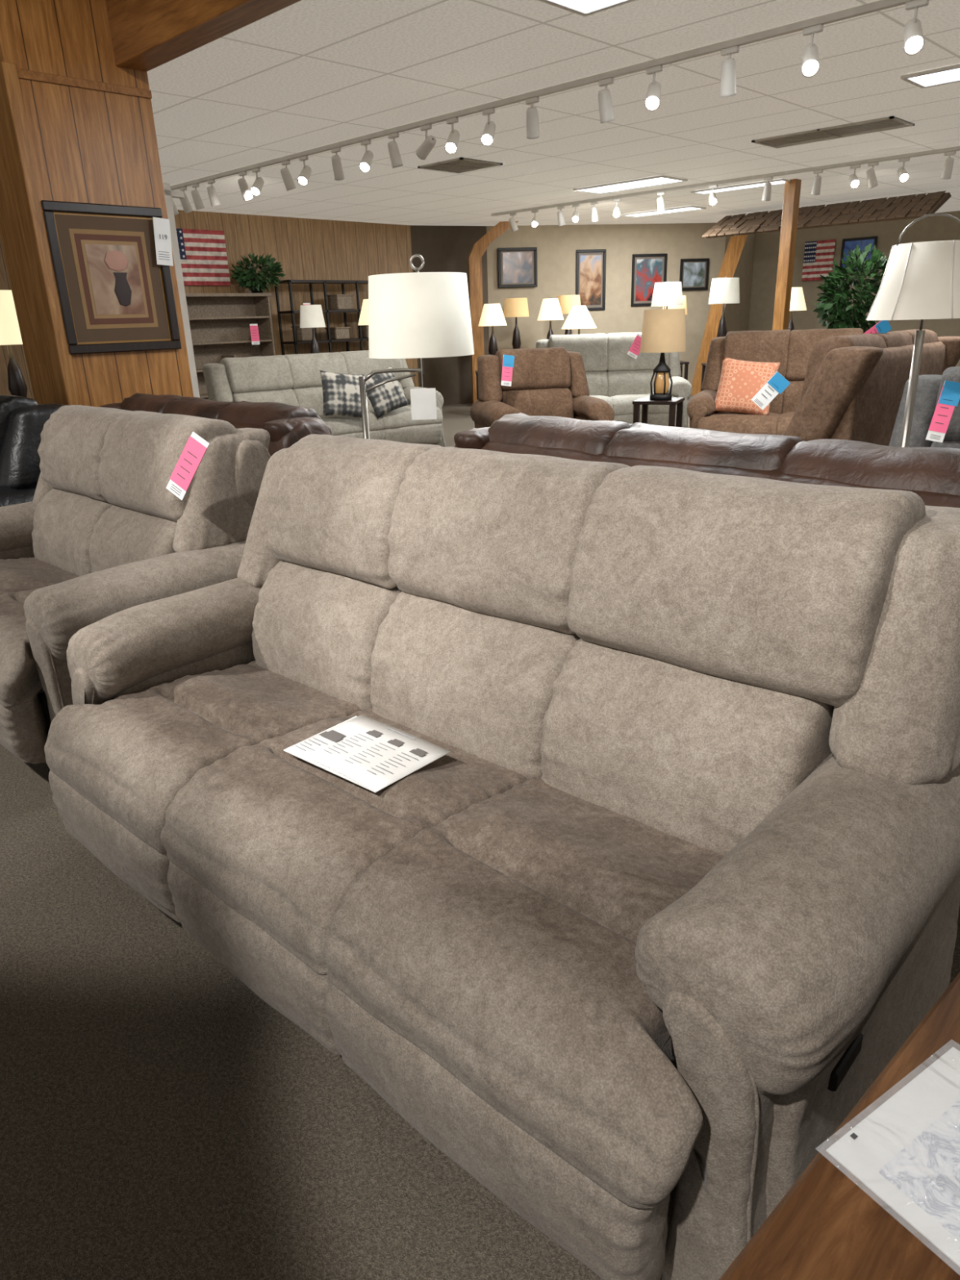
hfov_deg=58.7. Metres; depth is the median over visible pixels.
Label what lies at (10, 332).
table lamp
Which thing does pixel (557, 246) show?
wall
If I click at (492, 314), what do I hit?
table lamp
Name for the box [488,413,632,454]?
cushion
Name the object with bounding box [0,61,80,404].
wooden post
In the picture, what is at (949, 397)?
price tag
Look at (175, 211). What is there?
track spotlight
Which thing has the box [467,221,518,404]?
trim
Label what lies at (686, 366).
end table
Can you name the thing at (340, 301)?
storage basket
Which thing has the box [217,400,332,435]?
cushion
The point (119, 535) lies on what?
lumbar cushion
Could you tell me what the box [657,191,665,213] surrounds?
track spotlight
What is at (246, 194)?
track spotlight
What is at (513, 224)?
track spotlight
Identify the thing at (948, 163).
track spotlight
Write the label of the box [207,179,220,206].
track spotlight
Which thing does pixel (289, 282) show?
metal shelf
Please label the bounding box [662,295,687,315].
table lamp
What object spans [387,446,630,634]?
cushion
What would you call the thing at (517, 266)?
art print
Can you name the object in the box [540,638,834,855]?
lumbar cushion
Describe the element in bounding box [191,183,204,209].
track spotlight
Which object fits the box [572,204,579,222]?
track spotlight
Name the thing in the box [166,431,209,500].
price tag
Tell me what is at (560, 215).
track spotlight
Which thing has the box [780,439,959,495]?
cushion
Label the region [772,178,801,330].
post
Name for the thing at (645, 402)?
end table
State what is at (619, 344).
cushion
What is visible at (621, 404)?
seat cushion
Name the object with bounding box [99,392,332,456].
leather loveseat
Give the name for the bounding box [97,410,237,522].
cushion
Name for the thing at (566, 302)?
table lamp
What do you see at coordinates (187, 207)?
track spotlight
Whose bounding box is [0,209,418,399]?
wall
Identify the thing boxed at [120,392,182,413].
cushion
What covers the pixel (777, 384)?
price tag
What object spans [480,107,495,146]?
track spotlight
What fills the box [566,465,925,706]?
cushion
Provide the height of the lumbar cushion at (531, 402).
0.357 m
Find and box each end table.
[475,370,479,399]
[631,397,684,426]
[680,360,688,380]
[700,363,706,391]
[719,972,959,1279]
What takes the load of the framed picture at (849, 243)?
attached to the wall at (935, 228)
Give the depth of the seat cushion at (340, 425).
8.66 m
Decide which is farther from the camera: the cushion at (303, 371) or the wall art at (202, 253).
the wall art at (202, 253)
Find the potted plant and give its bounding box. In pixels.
[231,253,285,293]
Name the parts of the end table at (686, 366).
leg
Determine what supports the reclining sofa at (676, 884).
on the floor
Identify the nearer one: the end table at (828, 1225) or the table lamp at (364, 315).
the end table at (828, 1225)
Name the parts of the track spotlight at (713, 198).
bulb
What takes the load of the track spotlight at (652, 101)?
attached to the track at (879, 5)
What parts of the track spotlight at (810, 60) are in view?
bulb, stem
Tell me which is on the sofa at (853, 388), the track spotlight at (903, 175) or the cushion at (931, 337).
the cushion at (931, 337)
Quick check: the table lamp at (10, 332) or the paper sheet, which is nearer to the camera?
the paper sheet
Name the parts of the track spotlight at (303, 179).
bulb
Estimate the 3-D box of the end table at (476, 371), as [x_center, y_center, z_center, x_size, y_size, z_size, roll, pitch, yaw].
[0.213,-3.715,12.812,0.540,0.620,0.540,-2,21,0]
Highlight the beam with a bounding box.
[105,0,301,71]
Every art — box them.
[84,244,145,315]
[176,228,230,285]
[801,239,835,280]
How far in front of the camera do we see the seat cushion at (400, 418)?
9.04 m
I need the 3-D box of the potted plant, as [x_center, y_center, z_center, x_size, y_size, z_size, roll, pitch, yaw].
[-2.931,-4.835,11.247,0.726,0.495,0.729,17,28,41]
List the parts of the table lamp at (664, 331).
cage rod, cage rod, lantern glass, lamp shade, cage rod, cage rod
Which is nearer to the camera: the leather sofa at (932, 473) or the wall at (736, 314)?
the leather sofa at (932, 473)
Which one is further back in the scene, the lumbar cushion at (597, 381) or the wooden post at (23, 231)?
the lumbar cushion at (597, 381)
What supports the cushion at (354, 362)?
on the sofa at (294, 380)
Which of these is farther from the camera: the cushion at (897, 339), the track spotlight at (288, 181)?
the track spotlight at (288, 181)
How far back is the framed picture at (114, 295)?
4.82 m
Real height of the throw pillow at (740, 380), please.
0.506 m
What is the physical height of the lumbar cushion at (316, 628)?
0.355 m
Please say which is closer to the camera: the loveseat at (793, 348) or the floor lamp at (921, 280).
the floor lamp at (921, 280)
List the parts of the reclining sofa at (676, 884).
arm panel, arm panel, arm panel, arm panel, release handle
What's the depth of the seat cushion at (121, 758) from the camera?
2.05 m
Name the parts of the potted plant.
pot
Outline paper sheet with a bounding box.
[826,1046,959,1266]
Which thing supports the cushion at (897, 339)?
on the sofa at (853, 388)
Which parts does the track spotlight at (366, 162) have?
bulb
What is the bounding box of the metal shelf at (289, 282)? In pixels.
[274,280,368,355]
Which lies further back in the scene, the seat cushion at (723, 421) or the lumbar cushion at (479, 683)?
the seat cushion at (723, 421)
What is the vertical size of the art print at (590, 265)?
0.778 m
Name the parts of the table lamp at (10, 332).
lamp shade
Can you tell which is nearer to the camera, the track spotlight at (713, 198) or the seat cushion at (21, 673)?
the seat cushion at (21, 673)
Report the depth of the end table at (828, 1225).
0.75 m
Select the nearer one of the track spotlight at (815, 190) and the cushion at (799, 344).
the cushion at (799, 344)
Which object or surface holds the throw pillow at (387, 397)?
on the sofa at (294, 380)
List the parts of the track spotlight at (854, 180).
bulb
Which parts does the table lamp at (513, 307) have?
lamp shade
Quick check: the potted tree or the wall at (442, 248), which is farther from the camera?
the wall at (442, 248)
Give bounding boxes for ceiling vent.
[417,157,502,173]
[751,115,914,148]
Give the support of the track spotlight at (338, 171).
attached to the track at (879, 5)
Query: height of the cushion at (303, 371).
0.344 m
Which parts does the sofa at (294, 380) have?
arm panel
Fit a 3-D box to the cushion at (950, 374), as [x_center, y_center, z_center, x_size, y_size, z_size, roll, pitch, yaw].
[2.517,-1.117,4.045,0.633,0.343,0.322,10,24,28]
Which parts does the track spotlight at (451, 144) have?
bulb, stem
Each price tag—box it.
[152,217,173,266]
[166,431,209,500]
[249,324,259,344]
[409,362,436,420]
[501,354,514,386]
[626,333,641,359]
[751,371,790,409]
[863,320,891,333]
[925,380,959,442]
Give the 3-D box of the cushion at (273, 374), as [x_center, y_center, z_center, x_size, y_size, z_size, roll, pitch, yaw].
[-2.279,-2.712,8.705,0.678,0.347,0.318,-17,25,-35]
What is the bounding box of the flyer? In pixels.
[283,715,450,792]
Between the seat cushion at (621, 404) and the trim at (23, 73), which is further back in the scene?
the seat cushion at (621, 404)
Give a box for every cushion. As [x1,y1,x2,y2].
[0,395,38,453]
[0,557,79,595]
[0,587,44,707]
[31,488,111,576]
[37,404,133,502]
[44,660,361,853]
[88,504,177,573]
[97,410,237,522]
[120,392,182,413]
[160,708,528,974]
[162,396,239,419]
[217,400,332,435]
[220,355,293,393]
[231,388,298,406]
[251,560,401,710]
[266,434,442,588]
[283,351,347,388]
[291,386,323,413]
[317,410,384,435]
[324,777,724,1208]
[339,350,403,380]
[368,404,442,429]
[370,591,580,778]
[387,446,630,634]
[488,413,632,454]
[495,346,570,391]
[500,387,573,418]
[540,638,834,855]
[549,333,608,372]
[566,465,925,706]
[585,371,608,396]
[590,395,613,408]
[604,422,804,470]
[606,369,655,396]
[607,332,669,371]
[609,394,676,415]
[696,411,780,435]
[718,391,783,413]
[723,329,791,377]
[775,412,795,435]
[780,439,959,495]
[781,380,804,413]
[785,328,862,381]
[796,333,886,408]
[871,330,912,347]
[901,328,937,344]
[930,440,959,448]
[934,366,959,440]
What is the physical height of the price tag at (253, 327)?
0.260 m
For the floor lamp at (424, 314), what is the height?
1.589 m
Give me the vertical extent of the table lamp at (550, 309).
1.010 m
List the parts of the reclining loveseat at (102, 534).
arm panel, frame, arm panel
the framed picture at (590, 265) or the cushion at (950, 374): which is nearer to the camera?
the cushion at (950, 374)
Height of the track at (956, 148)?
0.035 m
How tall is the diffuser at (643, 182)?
0.012 m
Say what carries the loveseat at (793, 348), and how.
on the floor
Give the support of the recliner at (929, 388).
on the floor
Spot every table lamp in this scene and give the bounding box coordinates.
[0,289,27,397]
[299,302,325,353]
[358,298,368,324]
[478,301,506,355]
[503,297,528,349]
[537,296,564,339]
[557,293,580,334]
[561,303,596,334]
[640,305,685,399]
[650,280,683,309]
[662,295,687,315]
[708,277,739,337]
[787,284,806,330]
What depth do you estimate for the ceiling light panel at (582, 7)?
4.06 m
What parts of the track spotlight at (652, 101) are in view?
bulb, stem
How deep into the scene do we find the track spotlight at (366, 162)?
6.83 m
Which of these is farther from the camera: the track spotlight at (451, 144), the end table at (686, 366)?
the end table at (686, 366)
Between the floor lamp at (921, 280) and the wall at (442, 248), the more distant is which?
the wall at (442, 248)
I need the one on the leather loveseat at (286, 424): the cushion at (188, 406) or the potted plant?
the cushion at (188, 406)
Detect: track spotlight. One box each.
[171,197,178,215]
[179,186,192,213]
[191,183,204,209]
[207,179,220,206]
[238,171,253,199]
[250,168,263,195]
[280,160,296,191]
[297,155,311,186]
[331,146,344,180]
[359,139,373,173]
[387,132,403,168]
[416,124,435,159]
[444,117,459,154]
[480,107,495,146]
[508,213,518,231]
[525,96,539,138]
[531,209,537,227]
[556,205,565,226]
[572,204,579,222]
[591,201,598,222]
[597,77,614,123]
[613,198,620,217]
[644,65,662,111]
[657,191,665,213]
[709,184,717,205]
[720,45,739,97]
[761,176,773,201]
[800,23,823,77]
[811,169,823,195]
[848,164,860,188]
[866,161,878,188]
[897,157,910,182]
[903,0,928,55]
[940,151,955,179]
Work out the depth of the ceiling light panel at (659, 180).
9.77 m
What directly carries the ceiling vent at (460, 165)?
in the ceiling
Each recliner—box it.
[0,395,66,506]
[470,346,614,428]
[888,366,959,448]
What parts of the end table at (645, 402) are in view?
leg, leg, leg, leg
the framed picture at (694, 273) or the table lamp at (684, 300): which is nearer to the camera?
the table lamp at (684, 300)
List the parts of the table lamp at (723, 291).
lamp shade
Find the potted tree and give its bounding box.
[812,243,888,333]
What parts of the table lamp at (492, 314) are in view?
lamp shade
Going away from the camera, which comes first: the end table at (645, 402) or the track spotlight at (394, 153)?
the track spotlight at (394, 153)
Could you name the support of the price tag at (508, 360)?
attached to the recliner at (546, 381)
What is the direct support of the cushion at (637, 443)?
on the leather sofa at (932, 473)
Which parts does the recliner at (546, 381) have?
arm panel, arm panel, arm panel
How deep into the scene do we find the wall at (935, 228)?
15.43 m
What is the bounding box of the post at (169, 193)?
[163,182,199,397]
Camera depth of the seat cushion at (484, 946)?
1.28 m
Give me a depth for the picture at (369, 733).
1.89 m
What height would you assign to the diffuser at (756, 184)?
0.012 m
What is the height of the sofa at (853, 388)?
1.226 m
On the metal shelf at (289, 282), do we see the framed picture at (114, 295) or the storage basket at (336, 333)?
the storage basket at (336, 333)
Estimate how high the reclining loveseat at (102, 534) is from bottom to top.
1.088 m
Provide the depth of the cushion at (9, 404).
4.18 m
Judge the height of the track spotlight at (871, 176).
0.238 m
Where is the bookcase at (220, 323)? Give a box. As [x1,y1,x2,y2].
[185,293,275,399]
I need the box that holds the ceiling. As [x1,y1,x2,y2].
[146,0,959,226]
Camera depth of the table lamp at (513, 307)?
13.53 m
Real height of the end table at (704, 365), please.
0.620 m
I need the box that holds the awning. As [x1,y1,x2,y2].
[702,191,951,238]
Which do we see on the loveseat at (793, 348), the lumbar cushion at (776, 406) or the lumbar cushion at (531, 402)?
the lumbar cushion at (776, 406)
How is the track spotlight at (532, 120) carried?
attached to the track at (879, 5)
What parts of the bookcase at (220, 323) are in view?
shelf, shelf, shelf, shelf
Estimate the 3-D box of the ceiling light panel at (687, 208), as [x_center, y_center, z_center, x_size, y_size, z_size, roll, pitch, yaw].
[2.672,-6.273,12.503,1.200,0.018,0.400,17,28,41]
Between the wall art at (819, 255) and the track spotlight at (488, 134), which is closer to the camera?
the track spotlight at (488, 134)
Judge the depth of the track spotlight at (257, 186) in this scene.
7.89 m
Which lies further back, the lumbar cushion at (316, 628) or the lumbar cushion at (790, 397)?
the lumbar cushion at (790, 397)
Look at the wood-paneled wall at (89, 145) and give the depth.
4.60 m
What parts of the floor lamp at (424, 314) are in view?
swing arm, swing arm, stem, lamp shade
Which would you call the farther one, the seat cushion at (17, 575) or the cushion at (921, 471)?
the seat cushion at (17, 575)
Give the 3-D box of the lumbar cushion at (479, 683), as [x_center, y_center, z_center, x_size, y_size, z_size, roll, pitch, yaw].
[0.013,0.082,2.003,0.560,0.355,0.299,16,27,40]
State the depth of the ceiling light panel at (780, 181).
10.24 m
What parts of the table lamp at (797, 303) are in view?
lamp shade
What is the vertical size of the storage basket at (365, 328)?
0.255 m
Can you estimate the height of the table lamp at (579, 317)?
0.890 m
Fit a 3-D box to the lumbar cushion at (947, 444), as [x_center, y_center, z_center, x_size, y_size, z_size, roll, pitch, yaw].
[2.457,-0.785,4.088,0.580,0.355,0.296,10,24,28]
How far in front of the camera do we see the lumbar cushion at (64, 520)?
3.43 m
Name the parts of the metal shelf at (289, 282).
shelf, shelf, shelf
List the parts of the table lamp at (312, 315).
lamp shade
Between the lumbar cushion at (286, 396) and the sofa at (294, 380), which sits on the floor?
the sofa at (294, 380)
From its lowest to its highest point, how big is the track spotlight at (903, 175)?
0.223 m
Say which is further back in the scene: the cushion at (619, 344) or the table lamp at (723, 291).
the table lamp at (723, 291)
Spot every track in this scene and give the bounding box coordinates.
[169,0,912,190]
[491,146,959,216]
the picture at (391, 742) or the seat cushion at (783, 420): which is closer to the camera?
the picture at (391, 742)
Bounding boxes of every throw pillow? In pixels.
[320,370,364,417]
[365,365,409,418]
[714,356,780,415]
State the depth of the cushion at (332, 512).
2.19 m
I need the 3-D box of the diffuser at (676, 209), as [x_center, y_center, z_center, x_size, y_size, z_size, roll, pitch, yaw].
[2.672,-6.275,12.502,1.140,0.012,0.340,17,28,41]
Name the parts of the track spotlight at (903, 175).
bulb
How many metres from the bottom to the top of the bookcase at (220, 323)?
1.760 m
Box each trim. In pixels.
[17,68,151,98]
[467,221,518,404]
[691,234,747,395]
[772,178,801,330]
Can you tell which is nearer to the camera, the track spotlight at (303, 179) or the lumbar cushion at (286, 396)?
the track spotlight at (303, 179)
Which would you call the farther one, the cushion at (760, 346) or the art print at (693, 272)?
the art print at (693, 272)
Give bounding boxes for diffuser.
[552,0,622,12]
[581,177,681,192]
[628,207,700,216]
[697,181,785,193]
[909,68,959,85]
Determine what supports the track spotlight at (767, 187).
attached to the track at (956, 148)
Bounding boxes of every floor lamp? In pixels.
[359,253,474,439]
[865,213,959,447]
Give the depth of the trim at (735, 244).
14.29 m
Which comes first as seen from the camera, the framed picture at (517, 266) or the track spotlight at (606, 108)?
the track spotlight at (606, 108)
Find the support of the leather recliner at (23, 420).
on the floor
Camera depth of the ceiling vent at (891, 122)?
7.23 m
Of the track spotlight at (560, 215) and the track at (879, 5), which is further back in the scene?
the track spotlight at (560, 215)
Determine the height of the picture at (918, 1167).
0.001 m
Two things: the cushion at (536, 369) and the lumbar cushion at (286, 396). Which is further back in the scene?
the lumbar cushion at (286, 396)
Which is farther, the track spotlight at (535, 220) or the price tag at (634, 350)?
the track spotlight at (535, 220)
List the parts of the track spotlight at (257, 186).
bulb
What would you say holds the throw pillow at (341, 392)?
on the sofa at (294, 380)
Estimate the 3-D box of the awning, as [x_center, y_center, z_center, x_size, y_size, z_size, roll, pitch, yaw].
[4.750,-5.952,11.997,3.200,0.341,0.768,17,28,41]
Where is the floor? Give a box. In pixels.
[0,395,959,1279]
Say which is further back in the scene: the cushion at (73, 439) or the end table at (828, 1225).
the cushion at (73, 439)
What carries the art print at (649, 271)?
attached to the framed picture at (647, 269)
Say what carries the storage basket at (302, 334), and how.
on the metal shelf at (289, 282)
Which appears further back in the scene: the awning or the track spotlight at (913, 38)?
the awning
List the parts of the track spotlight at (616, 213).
bulb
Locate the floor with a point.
(160, 1119)
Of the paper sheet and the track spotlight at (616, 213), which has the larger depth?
the track spotlight at (616, 213)
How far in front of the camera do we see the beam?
4.24 m
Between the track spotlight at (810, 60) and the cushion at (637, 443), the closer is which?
the cushion at (637, 443)
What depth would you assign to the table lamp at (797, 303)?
12.49 m
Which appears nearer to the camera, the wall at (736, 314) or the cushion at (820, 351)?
the cushion at (820, 351)
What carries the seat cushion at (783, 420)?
on the loveseat at (793, 348)
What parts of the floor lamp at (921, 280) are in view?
lamp shade, stem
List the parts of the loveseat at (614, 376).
arm panel, arm panel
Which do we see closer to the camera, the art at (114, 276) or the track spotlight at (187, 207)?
the art at (114, 276)
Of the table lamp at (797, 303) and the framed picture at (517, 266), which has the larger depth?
the framed picture at (517, 266)
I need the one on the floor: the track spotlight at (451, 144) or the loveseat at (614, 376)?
the loveseat at (614, 376)
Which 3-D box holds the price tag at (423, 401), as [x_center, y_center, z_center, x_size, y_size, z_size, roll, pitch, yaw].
[-0.226,-0.993,3.370,0.100,0.240,0.003,-2,21,0]
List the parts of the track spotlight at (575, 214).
bulb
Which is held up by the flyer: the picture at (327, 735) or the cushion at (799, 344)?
the picture at (327, 735)
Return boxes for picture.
[40,200,182,354]
[319,729,346,742]
[365,729,382,737]
[387,738,404,746]
[408,748,427,756]
[497,247,537,288]
[575,248,606,311]
[631,253,667,306]
[679,257,709,290]
[839,235,877,271]
[877,1099,959,1240]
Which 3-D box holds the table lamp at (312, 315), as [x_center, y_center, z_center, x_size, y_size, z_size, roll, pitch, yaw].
[-2.230,-4.001,11.485,0.340,1.000,0.340,17,28,41]
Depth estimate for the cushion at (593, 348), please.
9.91 m
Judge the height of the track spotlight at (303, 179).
0.232 m
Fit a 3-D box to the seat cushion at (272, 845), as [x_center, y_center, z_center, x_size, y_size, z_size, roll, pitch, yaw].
[-0.243,0.353,1.840,0.569,0.217,0.688,16,27,40]
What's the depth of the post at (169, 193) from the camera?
6.01 m
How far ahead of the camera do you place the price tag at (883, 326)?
5.02 m
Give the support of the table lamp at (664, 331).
on the end table at (645, 402)
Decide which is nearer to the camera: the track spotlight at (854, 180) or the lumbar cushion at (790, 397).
the lumbar cushion at (790, 397)
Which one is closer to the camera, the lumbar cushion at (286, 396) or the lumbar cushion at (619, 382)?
the lumbar cushion at (286, 396)
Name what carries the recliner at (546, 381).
on the floor
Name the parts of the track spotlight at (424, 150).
stem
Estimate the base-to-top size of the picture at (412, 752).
0.001 m
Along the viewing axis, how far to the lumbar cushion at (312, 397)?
8.91 m
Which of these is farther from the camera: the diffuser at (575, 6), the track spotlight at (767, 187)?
the track spotlight at (767, 187)
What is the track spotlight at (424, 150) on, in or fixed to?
attached to the track at (879, 5)
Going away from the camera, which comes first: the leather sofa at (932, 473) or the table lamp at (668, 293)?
the leather sofa at (932, 473)
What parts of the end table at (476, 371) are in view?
leg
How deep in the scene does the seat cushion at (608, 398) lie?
9.56 m
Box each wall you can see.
[0,0,193,407]
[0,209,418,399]
[410,225,488,405]
[486,222,725,384]
[724,234,755,333]
[747,210,959,366]
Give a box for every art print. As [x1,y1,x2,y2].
[502,252,532,283]
[579,254,601,305]
[635,258,662,301]
[683,262,704,286]
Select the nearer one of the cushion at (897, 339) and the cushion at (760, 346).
the cushion at (897, 339)
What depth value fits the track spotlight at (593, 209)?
10.96 m
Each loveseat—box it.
[0,404,271,764]
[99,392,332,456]
[535,332,692,427]
[686,328,862,435]
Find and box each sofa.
[44,434,959,1279]
[202,350,446,447]
[453,413,959,507]
[783,328,959,445]
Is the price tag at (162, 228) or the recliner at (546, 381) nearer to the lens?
the price tag at (162, 228)
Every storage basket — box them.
[290,325,315,341]
[324,326,350,339]
[327,293,354,310]
[355,320,368,337]
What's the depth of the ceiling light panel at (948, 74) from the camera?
5.56 m
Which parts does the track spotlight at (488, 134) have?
bulb, stem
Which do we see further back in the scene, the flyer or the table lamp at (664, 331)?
the table lamp at (664, 331)
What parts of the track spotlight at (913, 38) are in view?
bulb, stem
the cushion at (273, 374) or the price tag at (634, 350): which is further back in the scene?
the price tag at (634, 350)
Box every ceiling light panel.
[537,0,635,16]
[573,175,687,194]
[620,205,706,217]
[690,178,790,194]
[900,63,959,88]
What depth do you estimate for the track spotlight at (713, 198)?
9.84 m
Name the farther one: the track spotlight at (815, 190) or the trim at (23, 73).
the track spotlight at (815, 190)
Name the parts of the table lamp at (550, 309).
lamp shade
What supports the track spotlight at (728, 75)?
attached to the track at (879, 5)
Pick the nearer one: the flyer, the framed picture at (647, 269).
the flyer
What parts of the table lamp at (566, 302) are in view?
lamp shade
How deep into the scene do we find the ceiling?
6.07 m
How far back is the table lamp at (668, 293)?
12.21 m
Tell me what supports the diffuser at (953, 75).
attached to the ceiling light panel at (948, 74)
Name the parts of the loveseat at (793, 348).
arm panel, arm panel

